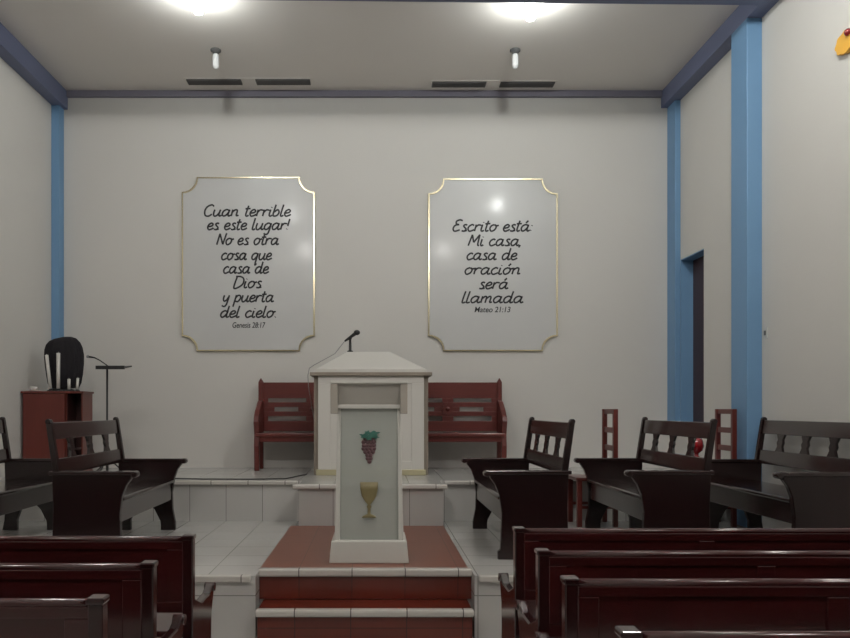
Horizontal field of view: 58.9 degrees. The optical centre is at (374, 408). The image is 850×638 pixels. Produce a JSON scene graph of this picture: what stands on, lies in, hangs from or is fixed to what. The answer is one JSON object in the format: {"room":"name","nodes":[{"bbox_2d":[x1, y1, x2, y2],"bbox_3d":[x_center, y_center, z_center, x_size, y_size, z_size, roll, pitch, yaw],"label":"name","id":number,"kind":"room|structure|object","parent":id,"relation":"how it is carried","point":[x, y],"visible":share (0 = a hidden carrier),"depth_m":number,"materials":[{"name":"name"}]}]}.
{"room":"house of worship","nodes":[
{"label":"house of worship","id":0,"kind":"room"},
{"bbox_2d":[0,57,50,477],"bbox_3d":[-4.155,-1.225,-0.700,0.150,5.670,20.600,0,0,0],"label":"wall","id":1,"kind":"structure","parent":0,"point":[25,115],"depth_m":8.66,"materials":[{"name":"paint"}]},
{"bbox_2d":[0,22,67,109],"bbox_3d":[-4.005,-3.945,-0.700,0.150,0.230,20.600,0,0,0],"label":"trim","id":2,"kind":"structure","parent":1,"relation":"attached to","point":[12,51],"depth_m":8.61,"materials":[{"name":"blue paint"}]},
{"bbox_2d":[51,105,63,388],"bbox_3d":[-4.030,-1.620,9.525,0.100,4.740,0.150,0,0,0],"label":"trim","id":3,"kind":"structure","parent":1,"relation":"attached to","point":[57,112],"depth_m":9.45,"materials":[{"name":"blue paint"}]},
{"bbox_2d":[281,0,769,4],"bbox_3d":[-0.150,-3.940,6.890,7.706,0.240,0.290,0,0,-1],"label":"trim","id":4,"kind":"structure","parent":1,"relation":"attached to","point":[687,2],"depth_m":7.03,"materials":[{"name":"blue paint"}]},
{"bbox_2d":[0,468,730,525],"bbox_3d":[-0.135,0.960,8.530,7.890,0.420,2.140,0,0,0],"label":"raised platform","id":5,"kind":"structure","parent":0,"point":[310,507],"depth_m":7.84,"materials":[{"name":"white tile"}]},
{"bbox_2d":[21,391,93,470],"bbox_3d":[-3.705,0.273,8.755,0.720,0.955,0.350,0,0,0],"label":"base cabinet","id":6,"kind":"object","parent":5,"relation":"on","point":[38,406],"visible":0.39,"depth_m":8.61,"materials":[{"name":"red wood"}]},
{"bbox_2d":[29,386,37,390],"bbox_3d":[-3.950,-0.233,8.680,0.100,0.055,0.098,0,0,0],"label":"bowl","id":7,"kind":"object","parent":6,"relation":"on","point":[31,388],"visible":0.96,"depth_m":8.64,"materials":[{"name":"white ceramic"}]},
{"bbox_2d":[45,354,53,390],"bbox_3d":[-3.754,-0.420,8.650,0.106,0.430,0.084,0,0,0],"label":"candle","id":8,"kind":"object","parent":6,"relation":"on","point":[46,355],"visible":0.98,"depth_m":8.63,"materials":[{"name":"white wax"}]},
{"bbox_2d":[54,353,61,390],"bbox_3d":[-3.653,-0.431,8.650,0.092,0.453,0.092,0,0,0],"label":"candle","id":9,"kind":"object","parent":6,"relation":"on","point":[57,354],"visible":0.98,"depth_m":8.63,"materials":[{"name":"white wax"}]},
{"bbox_2d":[44,337,83,390],"bbox_3d":[-3.645,-0.526,8.790,0.470,0.643,0.237,0,0,0],"label":"statue","id":10,"kind":"object","parent":6,"relation":"on","point":[70,349],"visible":0.83,"depth_m":8.71,"materials":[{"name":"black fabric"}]},
{"bbox_2d":[65,379,71,390],"bbox_3d":[-3.529,-0.281,8.650,0.075,0.153,0.075,0,0,0],"label":"candle","id":11,"kind":"object","parent":6,"relation":"on","point":[68,380],"visible":0.99,"depth_m":8.64,"materials":[{"name":"white wax"}]},
{"bbox_2d":[67,420,80,449],"bbox_3d":[-3.460,0.302,8.773,0.170,0.335,0.265,0,0,0],"label":"shelf","id":12,"kind":"object","parent":6,"relation":"attached to","point":[77,440],"depth_m":8.86,"materials":[{"name":"brown wood"}]},
{"bbox_2d":[74,378,79,390],"bbox_3d":[-3.437,-0.287,8.650,0.066,0.164,0.066,0,0,0],"label":"candle","id":13,"kind":"object","parent":6,"relation":"on","point":[77,379],"visible":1,"depth_m":8.64,"materials":[{"name":"white wax"}]},
{"bbox_2d":[86,355,131,470],"bbox_3d":[-2.969,0.072,8.281,0.478,1.347,0.427,0,0,0],"label":"music stand","id":14,"kind":"object","parent":5,"relation":"on","point":[106,367],"visible":0.69,"depth_m":8.32,"materials":[{"name":"black metal"}]},
{"bbox_2d":[175,474,306,479],"bbox_3d":[-1.749,0.742,8.134,2.052,0.012,0.548,0,0,-8],"label":"cable","id":15,"kind":"object","parent":5,"relation":"on","point":[302,474],"visible":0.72,"depth_m":7.95,"materials":[{"name":"black rubber"}]},
{"bbox_2d":[0,480,586,484],"bbox_3d":[-0.135,0.768,7.830,7.890,0.044,0.060,0,0,0],"label":"trim","id":16,"kind":"structure","parent":5,"relation":"attached to","point":[177,482],"depth_m":7.80,"materials":[{"name":"tile"}]},
{"bbox_2d":[292,484,447,488],"bbox_3d":[-0.050,0.770,7.460,1.540,0.049,0.080,0,0,0],"label":"trim","id":17,"kind":"structure","parent":5,"relation":"attached to","point":[294,486],"depth_m":7.42,"materials":[{"name":"tile"}]},
{"bbox_2d":[310,352,431,474],"bbox_3d":[-0.045,0.037,8.725,1.380,1.425,0.550,0,0,0],"label":"pulpit","id":18,"kind":"object","parent":5,"relation":"on","point":[350,366],"visible":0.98,"depth_m":8.49,"materials":[{"name":"beige paint"}]},
{"bbox_2d":[307,341,344,417],"bbox_3d":[-0.617,-0.035,8.687,0.374,1.540,0.577,0,0,16],"label":"microphone cable","id":19,"kind":"object","parent":18,"relation":"attached to","point":[344,341],"visible":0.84,"depth_m":8.75,"materials":[{"name":"grey rubber"}]},
{"bbox_2d":[344,330,359,351],"bbox_3d":[-0.269,-0.806,8.899,0.190,0.262,0.070,0,0,22],"label":"microphone","id":20,"kind":"object","parent":18,"relation":"on","point":[356,332],"visible":0.99,"depth_m":8.89,"materials":[{"name":"black metal"}]},
{"bbox_2d":[253,378,506,470],"bbox_3d":[0.065,0.181,9.251,3.060,1.138,0.439,0,0,0],"label":"bench","id":21,"kind":"object","parent":5,"relation":"on","point":[447,391],"visible":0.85,"depth_m":9.43,"materials":[{"name":"red wood"}]},
{"bbox_2d":[64,98,669,467],"bbox_3d":[-0.135,-1.225,9.675,8.190,5.670,0.150,0,0,0],"label":"wall","id":22,"kind":"structure","parent":0,"point":[371,166],"depth_m":9.60,"materials":[{"name":"paint"}]},
{"bbox_2d":[182,177,314,350],"bbox_3d":[-1.617,-1.850,9.581,1.695,2.220,0.034,0,0,0],"label":"plaque","id":23,"kind":"object","parent":22,"relation":"attached to","point":[248,243],"visible":1,"depth_m":9.58,"materials":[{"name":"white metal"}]},
{"bbox_2d":[66,90,661,97],"bbox_3d":[-0.135,-4.020,9.575,7.590,0.080,0.050,0,0,0],"label":"ceiling beam","id":24,"kind":"structure","parent":22,"relation":"attached to","point":[69,93],"depth_m":9.55,"materials":[{"name":"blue paint"}]},
{"bbox_2d":[428,178,557,350],"bbox_3d":[1.505,-1.840,9.581,1.650,2.200,0.034,0,0,0],"label":"plaque","id":25,"kind":"object","parent":22,"relation":"attached to","point":[493,242],"visible":1,"depth_m":9.58,"materials":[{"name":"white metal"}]},
{"bbox_2d":[0,0,738,89],"bbox_3d":[-0.135,-4.120,-0.700,8.190,0.120,20.900,0,0,0],"label":"ceiling","id":26,"kind":"structure","parent":0,"point":[82,44],"depth_m":8.26,"materials":[{"name":"paint"}]},
{"bbox_2d":[193,0,202,14],"bbox_3d":[-1.720,-3.953,7.300,0.120,0.215,0.120,0,0,0],"label":"bulb","id":27,"kind":"object","parent":26,"relation":"attached to","point":[197,4],"visible":1,"depth_m":7.26,"materials":[{"name":"white glass"}]},
{"bbox_2d":[210,47,220,68],"bbox_3d":[-1.800,-3.953,8.480,0.120,0.215,0.120,0,0,0],"label":"bulb","id":28,"kind":"object","parent":26,"relation":"attached to","point":[214,50],"visible":1,"depth_m":8.45,"materials":[{"name":"white glass"}]},
{"bbox_2d":[210,47,220,54],"bbox_3d":[-1.800,-4.035,8.480,0.120,0.050,0.120,0,0,0],"label":"socket","id":29,"kind":"object","parent":28,"relation":"attached to","point":[215,51],"depth_m":8.45,"materials":[{"name":"grey metal"}]},
{"bbox_2d":[184,78,312,84],"bbox_3d":[-1.560,-4.046,9.280,1.560,0.028,0.180,0,0,0],"label":"ceiling vent","id":30,"kind":"object","parent":26,"relation":"in","point":[190,81],"visible":1,"depth_m":9.23,"materials":[{"name":"metal"}]},
{"bbox_2d":[186,79,242,84],"bbox_3d":[-1.985,-4.043,9.280,0.670,0.021,0.136,0,0,0],"label":"grille","id":31,"kind":"object","parent":30,"relation":"attached to","point":[189,81],"depth_m":9.26,"materials":[{"name":"black metal"}]},
{"bbox_2d":[255,79,310,84],"bbox_3d":[-1.135,-4.043,9.280,0.670,0.021,0.136,0,0,0],"label":"grille","id":32,"kind":"object","parent":30,"relation":"attached to","point":[257,81],"depth_m":9.26,"materials":[{"name":"black metal"}]},
{"bbox_2d":[430,80,556,87],"bbox_3d":[1.470,-4.046,9.350,1.560,0.028,0.180,0,0,0],"label":"ceiling vent","id":33,"kind":"object","parent":26,"relation":"in","point":[434,83],"visible":1,"depth_m":9.33,"materials":[{"name":"metal"}]},
{"bbox_2d":[432,82,486,87],"bbox_3d":[1.045,-4.043,9.350,0.670,0.021,0.136,0,0,0],"label":"grille","id":34,"kind":"object","parent":33,"relation":"attached to","point":[434,84],"depth_m":9.35,"materials":[{"name":"black metal"}]},
{"bbox_2d":[499,82,554,87],"bbox_3d":[1.895,-4.043,9.350,0.670,0.021,0.136,0,0,0],"label":"grille","id":35,"kind":"object","parent":33,"relation":"attached to","point":[501,84],"depth_m":9.36,"materials":[{"name":"black metal"}]},
{"bbox_2d":[510,47,519,68],"bbox_3d":[1.585,-3.953,8.480,0.120,0.215,0.120,0,0,0],"label":"bulb","id":36,"kind":"object","parent":26,"relation":"attached to","point":[516,50],"visible":1,"depth_m":8.45,"materials":[{"name":"white glass"}]},
{"bbox_2d":[510,47,519,54],"bbox_3d":[1.585,-4.035,8.480,0.120,0.050,0.120,0,0,0],"label":"socket","id":37,"kind":"object","parent":36,"relation":"attached to","point":[514,51],"depth_m":8.45,"materials":[{"name":"grey metal"}]},
{"bbox_2d":[526,3,535,20],"bbox_3d":[1.540,-3.953,7.420,0.120,0.215,0.120,0,0,0],"label":"bulb","id":38,"kind":"object","parent":26,"relation":"attached to","point":[530,7],"visible":0.73,"depth_m":7.38,"materials":[{"name":"white glass"}]},
{"bbox_2d":[0,521,745,637],"bbox_3d":[-0.135,1.390,6.555,7.890,0.440,2.570,0,0,0],"label":"platform","id":39,"kind":"structure","parent":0,"point":[221,547],"depth_m":5.99,"materials":[{"name":"white tile"}]},
{"bbox_2d":[0,417,52,529],"bbox_3d":[-3.276,0.623,6.520,0.713,1.094,1.566,0,0,0],"label":"wooden bench","id":40,"kind":"object","parent":39,"relation":"on","point":[27,483],"visible":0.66,"depth_m":7.23,"materials":[{"name":"brown wood"}]},
{"bbox_2d":[45,417,187,535],"bbox_3d":[-2.175,0.623,6.520,0.713,1.094,1.566,0,0,0],"label":"wooden bench","id":41,"kind":"object","parent":39,"relation":"on","point":[85,503],"visible":0.95,"depth_m":5.88,"materials":[{"name":"brown wood"}]},
{"bbox_2d":[195,574,512,582],"bbox_3d":[-0.135,1.190,5.270,7.890,0.049,0.060,0,0,0],"label":"trim","id":42,"kind":"structure","parent":39,"relation":"attached to","point":[199,578],"depth_m":5.24,"materials":[{"name":"tile"}]},
{"bbox_2d":[260,526,467,567],"bbox_3d":[-0.080,1.166,6.455,1.520,0.008,2.010,0,0,0],"label":"platform floor","id":43,"kind":"structure","parent":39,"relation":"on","point":[300,546],"depth_m":6.16,"materials":[{"name":"ceramic"}]},
{"bbox_2d":[329,381,408,562],"bbox_3d":[-0.045,0.475,5.870,0.599,1.374,0.459,0,0,0],"label":"lectern","id":44,"kind":"object","parent":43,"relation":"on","point":[369,497],"visible":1,"depth_m":5.71,"materials":[{"name":"white paint"}]},
{"bbox_2d":[338,405,399,408],"bbox_3d":[-0.045,-0.018,5.862,0.480,0.030,0.355,0,0,0],"label":"shelf","id":45,"kind":"object","parent":44,"relation":"attached to","point":[339,406],"depth_m":5.68,"materials":[{"name":"white paint"}]},
{"bbox_2d":[259,577,470,598],"bbox_3d":[-0.070,1.275,5.465,1.540,0.210,0.030,0,0,0],"label":"step","id":46,"kind":"structure","parent":39,"relation":"attached to","point":[269,587],"depth_m":5.45,"materials":[{"name":"red tile"}]},
{"bbox_2d":[258,568,472,576],"bbox_3d":[-0.070,1.187,5.455,1.560,0.057,0.070,0,0,0],"label":"trim","id":47,"kind":"structure","parent":39,"relation":"attached to","point":[263,572],"depth_m":5.42,"materials":[{"name":"tile"}]},
{"bbox_2d":[461,417,574,559],"bbox_3d":[1.200,0.623,6.590,0.713,1.094,1.566,0,0,0],"label":"wooden bench","id":48,"kind":"object","parent":39,"relation":"on","point":[518,495],"visible":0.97,"depth_m":5.82,"materials":[{"name":"brown wood"}]},
{"bbox_2d":[567,409,617,526],"bbox_3d":[2.197,0.585,7.610,0.415,1.170,0.390,0,0,0],"label":"chair","id":49,"kind":"object","parent":39,"relation":"on","point":[578,478],"visible":0.73,"depth_m":7.45,"materials":[{"name":"red wood"}]},
{"bbox_2d":[574,417,717,527],"bbox_3d":[2.305,0.623,6.590,0.713,1.094,1.566,0,0,0],"label":"wooden bench","id":50,"kind":"object","parent":39,"relation":"on","point":[679,498],"visible":0.91,"depth_m":6.08,"materials":[{"name":"brown wood"}]},
{"bbox_2d":[715,409,736,526],"bbox_3d":[3.368,0.585,7.600,0.415,1.170,0.390,0,0,0],"label":"chair","id":51,"kind":"object","parent":39,"relation":"on","point":[733,429],"visible":0.47,"depth_m":7.47,"materials":[{"name":"red wood"}]},
{"bbox_2d":[710,417,849,527],"bbox_3d":[3.381,0.623,6.420,0.713,1.094,1.566,0,0,0],"label":"wooden bench","id":52,"kind":"object","parent":39,"relation":"on","point":[820,499],"visible":0.77,"depth_m":6.18,"materials":[{"name":"brown wood"}]},
{"bbox_2d":[694,438,703,456],"bbox_3d":[3.075,0.376,7.175,0.136,0.200,0.135,0,0,0],"label":"lamp","id":53,"kind":"object","parent":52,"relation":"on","point":[699,445],"visible":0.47,"depth_m":7.12,"materials":[{"name":"red glass"}]},
{"bbox_2d":[675,0,849,527],"bbox_3d":[3.885,-1.225,-0.700,0.150,5.670,20.600,0,0,0],"label":"wall","id":54,"kind":"structure","parent":0,"point":[806,84],"depth_m":6.86,"materials":[{"name":"paint"}]},
{"bbox_2d":[667,100,679,420],"bbox_3d":[3.775,-1.880,9.475,0.070,4.220,0.250,0,0,0],"label":"column","id":55,"kind":"structure","parent":54,"relation":"attached to","point":[673,111],"depth_m":9.40,"materials":[{"name":"blue paint"}]},
{"bbox_2d":[681,249,703,421],"bbox_3d":[3.888,-0.815,9.020,0.155,2.090,0.660,0,0,0],"label":"trim","id":56,"kind":"structure","parent":54,"relation":"attached to","point":[687,262],"depth_m":9.34,"materials":[{"name":"blue paint"}]},
{"bbox_2d":[693,256,703,421],"bbox_3d":[3.981,-0.730,9.020,0.039,2.360,0.760,0,0,0],"label":"door","id":57,"kind":"structure","parent":54,"relation":"in","point":[698,264],"depth_m":9.18,"materials":[{"name":"brown wood"}]},
{"bbox_2d":[661,0,778,107],"bbox_3d":[3.735,-3.955,-0.700,0.150,0.210,20.600,0,0,0],"label":"trim","id":58,"kind":"structure","parent":54,"relation":"attached to","point":[718,45],"depth_m":8.28,"materials":[{"name":"blue paint"}]},
{"bbox_2d":[731,18,761,527],"bbox_3d":[3.735,-1.340,7.545,0.150,5.020,0.330,0,0,0],"label":"column","id":59,"kind":"structure","parent":54,"relation":"attached to","point":[746,40],"depth_m":7.38,"materials":[{"name":"blue paint"}]},
{"bbox_2d":[763,327,767,338],"bbox_3d":[3.800,-0.740,7.300,0.020,0.110,0.070,0,0,0],"label":"wall switch","id":60,"kind":"object","parent":54,"relation":"attached to","point":[765,330],"visible":1,"depth_m":7.29,"materials":[{"name":"white plastic"}]},
{"bbox_2d":[834,28,849,55],"bbox_3d":[3.772,-2.950,6.020,0.075,0.191,0.274,0,0,0],"label":"wall ornament","id":61,"kind":"object","parent":54,"relation":"attached to","point":[842,47],"visible":1,"depth_m":6.04,"materials":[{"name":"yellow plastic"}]},
{"bbox_3d":[-0.135,1.660,-0.625,8.190,0.100,20.750,0,0,0],"label":"floor","id":62,"kind":"structure","parent":0,"visible":0},
{"bbox_2d":[0,594,109,637],"bbox_3d":[-2.415,1.118,2.741,3.036,0.984,0.535,0,0,0],"label":"pew","id":63,"kind":"object","parent":62,"relation":"on","point":[19,617],"visible":1,"depth_m":2.48,"materials":[{"name":"brown wood"}]},
{"bbox_2d":[0,560,186,637],"bbox_3d":[-2.415,1.118,3.312,3.036,0.984,0.535,0,0,0],"label":"pew","id":64,"kind":"object","parent":62,"relation":"on","point":[131,588],"visible":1,"depth_m":3.06,"materials":[{"name":"brown wood"}]},
{"bbox_2d":[0,534,215,637],"bbox_3d":[-2.415,1.118,3.971,3.036,0.984,0.535,0,0,0],"label":"pew","id":65,"kind":"object","parent":62,"relation":"on","point":[175,555],"visible":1,"depth_m":3.72,"materials":[{"name":"brown wood"}]},
{"bbox_2d":[257,599,471,637],"bbox_3d":[-0.070,1.498,5.310,1.480,0.225,0.300,0,0,0],"label":"step","id":66,"kind":"structure","parent":62,"relation":"on","point":[267,627],"depth_m":5.16,"materials":[{"name":"red tile"}]},
{"bbox_2d":[255,608,473,616],"bbox_3d":[-0.070,1.400,5.155,1.500,0.050,0.070,0,0,0],"label":"trim","id":67,"kind":"structure","parent":66,"relation":"attached to","point":[260,612],"depth_m":5.12,"materials":[{"name":"tile"}]},
{"bbox_2d":[498,526,849,637],"bbox_3d":[2.250,1.118,4.212,3.036,0.984,0.535,0,0,0],"label":"pew","id":68,"kind":"object","parent":62,"relation":"on","point":[525,540],"visible":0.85,"depth_m":3.96,"materials":[{"name":"brown wood"}]},
{"bbox_2d":[515,548,849,637],"bbox_3d":[2.235,1.118,3.582,3.036,0.984,0.535,0,0,0],"label":"pew","id":69,"kind":"object","parent":62,"relation":"on","point":[550,565],"visible":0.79,"depth_m":3.32,"materials":[{"name":"brown wood"}]},
{"bbox_2d":[534,575,849,637],"bbox_3d":[2.215,1.118,3.031,3.036,0.984,0.535,0,0,0],"label":"pew","id":70,"kind":"object","parent":62,"relation":"on","point":[591,608],"visible":0.95,"depth_m":2.78,"materials":[{"name":"brown wood"}]},
{"bbox_2d":[615,626,849,637],"bbox_3d":[2.210,1.118,2.372,3.036,0.984,0.535,0,0,0],"label":"pew","id":71,"kind":"object","parent":62,"relation":"on","point":[621,631],"visible":1,"depth_m":2.12,"materials":[{"name":"brown wood"}]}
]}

